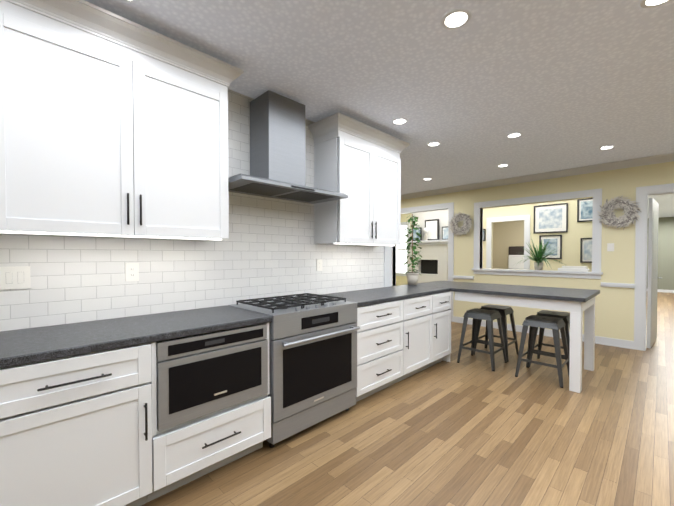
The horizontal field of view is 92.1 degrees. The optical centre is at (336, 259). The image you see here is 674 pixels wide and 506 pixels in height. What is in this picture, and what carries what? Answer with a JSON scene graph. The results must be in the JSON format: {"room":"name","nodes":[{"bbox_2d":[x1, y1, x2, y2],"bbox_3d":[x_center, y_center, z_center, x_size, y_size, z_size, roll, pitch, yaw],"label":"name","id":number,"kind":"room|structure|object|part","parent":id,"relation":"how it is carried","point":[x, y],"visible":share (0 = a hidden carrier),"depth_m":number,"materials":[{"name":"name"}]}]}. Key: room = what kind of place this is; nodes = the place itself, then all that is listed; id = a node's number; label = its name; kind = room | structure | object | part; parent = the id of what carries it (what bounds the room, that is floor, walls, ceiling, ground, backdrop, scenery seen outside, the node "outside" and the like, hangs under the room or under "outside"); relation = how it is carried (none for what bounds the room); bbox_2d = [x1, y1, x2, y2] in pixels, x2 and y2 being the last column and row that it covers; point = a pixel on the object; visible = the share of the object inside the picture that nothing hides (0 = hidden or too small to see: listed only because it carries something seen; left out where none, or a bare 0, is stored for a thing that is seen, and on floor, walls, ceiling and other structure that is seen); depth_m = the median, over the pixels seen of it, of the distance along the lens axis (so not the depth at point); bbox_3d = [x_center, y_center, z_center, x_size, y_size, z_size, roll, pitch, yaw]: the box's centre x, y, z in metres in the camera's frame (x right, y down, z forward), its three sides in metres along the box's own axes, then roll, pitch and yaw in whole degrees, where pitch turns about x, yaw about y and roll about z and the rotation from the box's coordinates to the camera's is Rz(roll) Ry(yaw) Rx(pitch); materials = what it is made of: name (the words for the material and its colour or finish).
{"room":"kitchen","nodes":[
{"label":"kitchen","id":0,"kind":"room"},
{"bbox_2d":[0,89,383,330],"bbox_3d":[-1.372,-0.039,2.312,5.750,2.730,0.120,-1,1,-45],"label":"wall tile","id":1,"kind":"structure","parent":0,"point":[269,247],"depth_m":2.54,"materials":[{"name":"white tile"}]},
{"bbox_2d":[0,266,30,289],"bbox_3d":[-1.788,0.099,1.804,0.125,0.125,0.011,-1,1,-45],"label":"switch plate","id":2,"kind":"object","parent":1,"relation":"attached to","point":[16,277],"visible":1,"depth_m":1.80,"materials":[{"name":"white plastic"}]},
{"bbox_2d":[0,0,231,239],"bbox_3d":[-1.310,-0.692,2.014,1.170,1.085,0.369,-1,1,-45],"label":"upper cabinet","id":3,"kind":"object","parent":1,"relation":"attached to","point":[112,124],"depth_m":1.79,"materials":[{"name":"white paint"}]},
{"bbox_2d":[125,263,138,280],"bbox_3d":[-1.389,0.082,2.204,0.078,0.122,0.010,-1,1,-45],"label":"electrical outlet","id":4,"kind":"object","parent":1,"relation":"attached to","point":[131,271],"visible":1,"depth_m":2.20,"materials":[{"name":"white plastic"}]},
{"bbox_2d":[228,90,347,203],"bbox_3d":[-0.451,-0.966,2.776,1.070,0.802,0.499,-1,1,-45],"label":"range hood","id":5,"kind":"object","parent":1,"relation":"attached to","point":[277,146],"visible":0.94,"depth_m":2.71,"materials":[{"name":"silver metal"}]},
{"bbox_2d":[316,259,321,270],"bbox_3d":[-0.183,0.053,3.409,0.078,0.122,0.010,-1,1,-45],"label":"electrical outlet","id":6,"kind":"object","parent":1,"relation":"attached to","point":[318,264],"visible":1,"depth_m":3.40,"materials":[{"name":"white plastic"}]},
{"bbox_2d":[308,112,409,245],"bbox_3d":[0.280,-0.762,3.555,1.190,1.200,0.434,-1,1,-45],"label":"upper cabinet","id":7,"kind":"object","parent":1,"relation":"attached to","point":[358,163],"visible":1,"depth_m":3.30,"materials":[{"name":"white paint"}]},
{"bbox_2d":[384,246,391,286],"bbox_3d":[0.617,-0.070,4.299,0.152,2.730,0.156,-1,1,-45],"label":"door frame","id":8,"kind":"structure","parent":1,"relation":"attached to","point":[387,266],"depth_m":4.24,"materials":[{"name":"white wood"}]},
{"bbox_2d":[85,0,673,217],"bbox_3d":[3.923,-1.509,6.434,19.300,0.080,9.100,-1,1,-45],"label":"ceiling","id":9,"kind":"structure","parent":0,"point":[563,84],"depth_m":2.41,"materials":[{"name":"white paint"}]},
{"bbox_2d":[121,0,139,2],"bbox_3d":[-1.106,-1.390,1.676,0.170,0.004,0.170,-1,1,-45],"label":"recessed light","id":10,"kind":"object","parent":9,"relation":"in","point":[131,1],"visible":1,"depth_m":1.75,"materials":[{"name":"white plastic"}]},
{"bbox_2d":[391,118,407,124],"bbox_3d":[0.640,-1.415,3.319,0.170,0.004,0.170,-1,1,-45],"label":"recessed light","id":11,"kind":"object","parent":9,"relation":"in","point":[398,121],"visible":1,"depth_m":3.32,"materials":[{"name":"white plastic"}]},
{"bbox_2d":[427,142,440,145],"bbox_3d":[1.193,-1.426,4.000,0.170,0.004,0.170,-1,1,-45],"label":"recessed light","id":12,"kind":"object","parent":9,"relation":"in","point":[433,143],"visible":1,"depth_m":3.99,"materials":[{"name":"white plastic"}]},
{"bbox_2d":[441,9,471,29],"bbox_3d":[0.690,-1.393,1.883,0.170,0.004,0.170,-1,1,-45],"label":"recessed light","id":13,"kind":"object","parent":9,"relation":"in","point":[453,19],"visible":1,"depth_m":1.87,"materials":[{"name":"white plastic"}]},
{"bbox_2d":[506,133,522,137],"bbox_3d":[2.020,-1.421,3.704,0.170,0.004,0.170,-1,1,-45],"label":"recessed light","id":14,"kind":"object","parent":9,"relation":"in","point":[512,135],"visible":0.92,"depth_m":3.71,"materials":[{"name":"white plastic"}]},
{"bbox_2d":[599,145,614,149],"bbox_3d":[3.429,-1.428,4.129,0.170,0.004,0.170,-1,1,-45],"label":"recessed light","id":15,"kind":"object","parent":9,"relation":"in","point":[606,147],"visible":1,"depth_m":4.12,"materials":[{"name":"white plastic"}]},
{"bbox_2d":[640,0,670,7],"bbox_3d":[1.712,-1.390,1.714,0.170,0.004,0.170,-1,1,-45],"label":"recessed light","id":16,"kind":"object","parent":9,"relation":"in","point":[647,3],"visible":1,"depth_m":1.76,"materials":[{"name":"white plastic"}]},
{"bbox_2d":[141,292,673,505],"bbox_3d":[3.923,1.291,6.478,19.300,0.060,9.100,-1,1,-45],"label":"floor","id":17,"kind":"structure","parent":0,"point":[469,429],"depth_m":2.35,"materials":[{"name":"brown wood"}]},
{"bbox_2d":[0,343,151,505],"bbox_3d":[-1.626,0.887,1.483,1.238,0.903,0.706,-1,1,-45],"label":"base cabinet","id":18,"kind":"object","parent":17,"relation":"on","point":[75,430],"visible":0.96,"depth_m":1.49,"materials":[{"name":"white paint"}]},
{"bbox_2d":[0,305,271,367],"bbox_3d":[-1.389,0.410,1.741,2.009,0.040,0.669,-1,1,-45],"label":"countertop","id":19,"kind":"structure","parent":18,"relation":"on","point":[28,345],"depth_m":1.77,"materials":[{"name":"grey stone"}]},
{"bbox_2d":[147,322,270,501],"bbox_3d":[-0.928,0.876,2.181,0.732,0.903,0.705,-1,1,-45],"label":"base cabinet","id":20,"kind":"object","parent":17,"relation":"on","point":[187,452],"depth_m":1.91,"materials":[{"name":"white paint"}]},
{"bbox_3d":[-0.913,0.669,2.162,0.672,0.468,0.596,-1,1,-45],"label":"microwave drawer","id":21,"kind":"part","parent":20,"relation":"part of","materials":[{"name":"silver metal"}]},
{"bbox_2d":[228,293,359,447],"bbox_3d":[-0.339,0.826,2.727,0.856,0.986,0.733,-1,1,-45],"label":"range","id":22,"kind":"object","parent":17,"relation":"on","point":[313,358],"visible":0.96,"depth_m":2.47,"materials":[{"name":"silver metal"}]},
{"bbox_2d":[356,300,402,401],"bbox_3d":[0.205,0.859,3.313,0.720,0.903,0.705,-1,1,-45],"label":"base cabinet","id":23,"kind":"object","parent":17,"relation":"on","point":[379,348],"visible":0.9,"depth_m":3.07,"materials":[{"name":"white paint"}]},
{"bbox_2d":[314,281,474,306],"bbox_3d":[0.932,0.373,4.053,2.819,0.040,0.677,-1,1,-45],"label":"countertop","id":24,"kind":"structure","parent":23,"relation":"on","point":[365,297],"depth_m":3.61,"materials":[{"name":"grey stone"}]},
{"bbox_2d":[403,214,421,284],"bbox_3d":[1.045,-0.145,4.499,0.290,0.980,0.298,-1,1,-45],"label":"topiary plant","id":25,"kind":"object","parent":24,"relation":"on","point":[412,277],"visible":1,"depth_m":4.46,"materials":[{"name":"green plant"}]},
{"bbox_2d":[394,291,450,383],"bbox_3d":[0.849,0.849,3.956,1.096,0.903,0.706,-1,1,-45],"label":"base cabinet","id":26,"kind":"object","parent":17,"relation":"on","point":[426,321],"visible":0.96,"depth_m":3.68,"materials":[{"name":"white paint"}]},
{"bbox_2d":[405,209,447,282],"bbox_3d":[2.381,-0.189,8.385,0.550,2.840,1.429,-1,1,-45],"label":"fireplace","id":27,"kind":"object","parent":17,"relation":"on","point":[433,245],"visible":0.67,"depth_m":8.48,"materials":[{"name":"white paint"}]},
{"bbox_2d":[457,308,506,370],"bbox_3d":[1.836,0.970,4.105,0.450,0.656,0.450,-1,1,-45],"label":"stool","id":28,"kind":"object","parent":17,"relation":"on","point":[475,314],"visible":1,"depth_m":4.07,"materials":[{"name":"grey metal"}]},
{"bbox_2d":[474,304,518,361],"bbox_3d":[2.175,0.964,4.444,0.450,0.656,0.450,-1,1,-45],"label":"stool","id":29,"kind":"object","parent":17,"relation":"on","point":[504,311],"visible":0.73,"depth_m":4.41,"materials":[{"name":"grey metal"}]},
{"bbox_2d":[508,246,523,268],"bbox_3d":[5.171,0.416,8.661,1.970,1.620,1.700,-1,1,-45],"label":"bed","id":30,"kind":"object","parent":17,"relation":"on","point":[513,261],"visible":0.15,"depth_m":9.48,"materials":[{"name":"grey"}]},
{"bbox_2d":[455,292,594,392],"bbox_3d":[2.034,0.844,4.223,0.950,0.903,1.970,-1,1,-45],"label":"table base","id":31,"kind":"object","parent":17,"relation":"on","point":[575,309],"visible":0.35,"depth_m":3.45,"materials":[{"name":"white paint"}]},
{"bbox_2d":[451,283,599,301],"bbox_3d":[2.276,0.375,3.964,1.044,0.040,1.350,-1,1,-45],"label":"countertop","id":32,"kind":"structure","parent":31,"relation":"on","point":[552,293],"depth_m":3.73,"materials":[{"name":"grey stone"}]},
{"bbox_2d":[515,315,569,387],"bbox_3d":[2.309,0.977,3.631,0.450,0.656,0.450,-1,1,-45],"label":"stool","id":33,"kind":"object","parent":17,"relation":"on","point":[555,324],"visible":0.92,"depth_m":3.60,"materials":[{"name":"grey metal"}]},
{"bbox_2d":[529,310,569,366],"bbox_3d":[2.649,0.972,3.970,0.450,0.656,0.450,-1,1,-45],"label":"stool","id":34,"kind":"object","parent":17,"relation":"on","point":[565,316],"visible":0.4,"depth_m":3.94,"materials":[{"name":"grey metal"}]},
{"bbox_2d":[396,200,591,285],"bbox_3d":[3.146,-0.130,8.083,0.100,2.730,5.500,-1,1,-45],"label":"wall","id":35,"kind":"structure","parent":0,"point":[574,234],"depth_m":6.71,"materials":[{"name":"beige paint"}]},
{"bbox_2d":[396,222,409,275],"bbox_3d":[1.601,-0.312,9.533,0.028,1.530,1.241,-1,1,-45],"label":"window","id":36,"kind":"structure","parent":35,"relation":"in","point":[401,259],"depth_m":9.27,"materials":[{"name":"white glass"}]},
{"bbox_2d":[483,229,485,240],"bbox_3d":[3.421,-0.591,7.706,0.028,0.289,0.192,-1,1,-45],"label":"picture frame","id":37,"kind":"object","parent":35,"relation":"attached to","point":[484,234],"visible":0.38,"depth_m":7.64,"materials":[{"name":"black"}]},
{"bbox_2d":[486,215,529,269],"bbox_3d":[3.830,0.133,7.317,0.020,2.229,0.907,-1,1,-45],"label":"door frame","id":38,"kind":"structure","parent":35,"relation":"attached to","point":[525,218],"depth_m":7.24,"materials":[{"name":"white wood"}]},
{"bbox_2d":[533,203,567,233],"bbox_3d":[4.408,-0.854,6.714,0.028,0.586,0.601,-1,1,-45],"label":"picture frame","id":39,"kind":"object","parent":35,"relation":"attached to","point":[551,218],"visible":0.96,"depth_m":6.70,"materials":[{"name":"black"}]},
{"bbox_2d":[539,235,561,258],"bbox_3d":[4.412,-0.267,6.719,0.028,0.495,0.394,-1,1,-45],"label":"picture frame","id":40,"kind":"object","parent":35,"relation":"attached to","point":[556,240],"visible":0.65,"depth_m":6.68,"materials":[{"name":"black"}]},
{"bbox_2d":[577,198,592,221],"bbox_3d":[4.869,-0.968,6.252,0.028,0.449,0.395,-1,1,-45],"label":"picture frame","id":41,"kind":"object","parent":35,"relation":"attached to","point":[584,210],"visible":0.52,"depth_m":6.30,"materials":[{"name":"black"}]},
{"bbox_2d":[580,238,591,262],"bbox_3d":[4.888,-0.187,6.244,0.028,0.479,0.339,-1,1,-45],"label":"picture frame","id":42,"kind":"object","parent":35,"relation":"attached to","point":[585,250],"visible":0.54,"depth_m":6.30,"materials":[{"name":"black"}]},
{"bbox_2d":[493,221,523,268],"bbox_3d":[4.934,-0.135,8.415,2.900,2.730,3.087,-1,1,-45],"label":"wall","id":43,"kind":"structure","parent":0,"point":[506,235],"depth_m":10.06,"materials":[{"name":"beige paint"}]},
{"bbox_2d":[393,161,673,340],"bbox_3d":[3.265,-0.094,5.799,0.120,2.730,8.900,-1,1,-45],"label":"wall","id":44,"kind":"structure","parent":0,"point":[614,312],"depth_m":5.01,"materials":[{"name":"beige paint"}]},
{"bbox_2d":[392,202,453,321],"bbox_3d":[1.848,0.034,7.220,0.160,2.430,1.610,-1,1,-45],"label":"door frame","id":45,"kind":"structure","parent":44,"relation":"attached to","point":[442,206],"depth_m":6.66,"materials":[{"name":"white wood"}]},
{"bbox_2d":[448,212,471,235],"bbox_3d":[2.431,-0.714,6.423,0.144,0.489,0.505,-1,1,-45],"label":"wreath","id":46,"kind":"object","parent":44,"relation":"attached to","point":[465,226],"visible":1,"depth_m":6.41,"materials":[{"name":"grey"}]},
{"bbox_2d":[401,153,673,199],"bbox_3d":[3.192,-1.408,5.706,0.085,0.100,8.900,-1,1,-45],"label":"crown molding","id":47,"kind":"structure","parent":44,"relation":"attached to","point":[650,160],"depth_m":5.32,"materials":[{"name":"white"}]},
{"bbox_2d":[472,268,602,278],"bbox_3d":[3.389,0.226,5.680,0.240,0.105,1.970,-1,1,-45],"label":"trim","id":48,"kind":"structure","parent":44,"relation":"attached to","point":[564,274],"depth_m":5.49,"materials":[{"name":"white wood"}]},
{"bbox_2d":[511,237,563,269],"bbox_3d":[3.450,-0.160,5.575,0.966,0.666,0.917,-1,1,-45],"label":"potted plant","id":49,"kind":"object","parent":48,"relation":"on","point":[537,255],"visible":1,"depth_m":5.54,"materials":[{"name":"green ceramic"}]},
{"bbox_2d":[558,266,589,271],"bbox_3d":[3.830,0.139,5.258,0.150,0.079,0.404,-1,1,-45],"label":"books","id":50,"kind":"object","parent":48,"relation":"on","point":[575,268],"visible":0.98,"depth_m":5.20,"materials":[{"name":"white paper"}]},
{"bbox_2d":[474,188,601,271],"bbox_3d":[3.389,-0.462,5.670,0.160,1.270,1.930,-1,1,-45],"label":"window frame","id":51,"kind":"structure","parent":44,"relation":"attached to","point":[596,194],"depth_m":5.32,"materials":[{"name":"white wood"}]},
{"bbox_2d":[453,316,633,348],"bbox_3d":[3.213,1.214,5.768,0.026,0.115,8.900,-1,1,-45],"label":"baseboard","id":52,"kind":"structure","parent":44,"relation":"attached to","point":[621,343],"depth_m":5.23,"materials":[{"name":"white"}]},
{"bbox_2d":[453,275,634,287],"bbox_3d":[3.208,0.357,5.750,0.040,0.060,8.900,-1,1,-45],"label":"trim","id":53,"kind":"structure","parent":44,"relation":"attached to","point":[623,285],"depth_m":4.86,"materials":[{"name":"white"}]},
{"bbox_2d":[607,243,613,250],"bbox_3d":[4.100,-0.190,4.868,0.011,0.120,0.080,-1,1,-45],"label":"switch plate","id":54,"kind":"object","parent":44,"relation":"attached to","point":[610,246],"visible":1,"depth_m":4.87,"materials":[{"name":"white plastic"}]},
{"bbox_2d":[597,195,640,229],"bbox_3d":[4.113,-0.694,4.747,0.134,0.520,0.504,-1,1,-45],"label":"wreath","id":55,"kind":"object","parent":44,"relation":"attached to","point":[610,218],"visible":1,"depth_m":4.73,"materials":[{"name":"grey"}]},
{"bbox_2d":[634,183,673,350],"bbox_3d":[4.742,0.129,4.324,0.160,2.330,1.140,-1,1,-45],"label":"door frame","id":56,"kind":"structure","parent":44,"relation":"attached to","point":[641,226],"depth_m":4.62,"materials":[{"name":"white wood"}]},
{"bbox_2d":[647,198,661,347],"bbox_3d":[4.840,0.189,4.938,0.821,2.168,0.150,-1,1,-45],"label":"hall door","id":57,"kind":"structure","parent":44,"relation":"in","point":[653,277],"depth_m":4.75,"materials":[{"name":"white wood"}]},
{"bbox_2d":[647,217,673,292],"bbox_3d":[12.016,-0.188,11.785,0.115,2.730,1.800,-1,1,-45],"label":"wall","id":58,"kind":"structure","parent":0,"point":[665,251],"depth_m":11.80,"materials":[{"name":"grey paint"}]}
]}

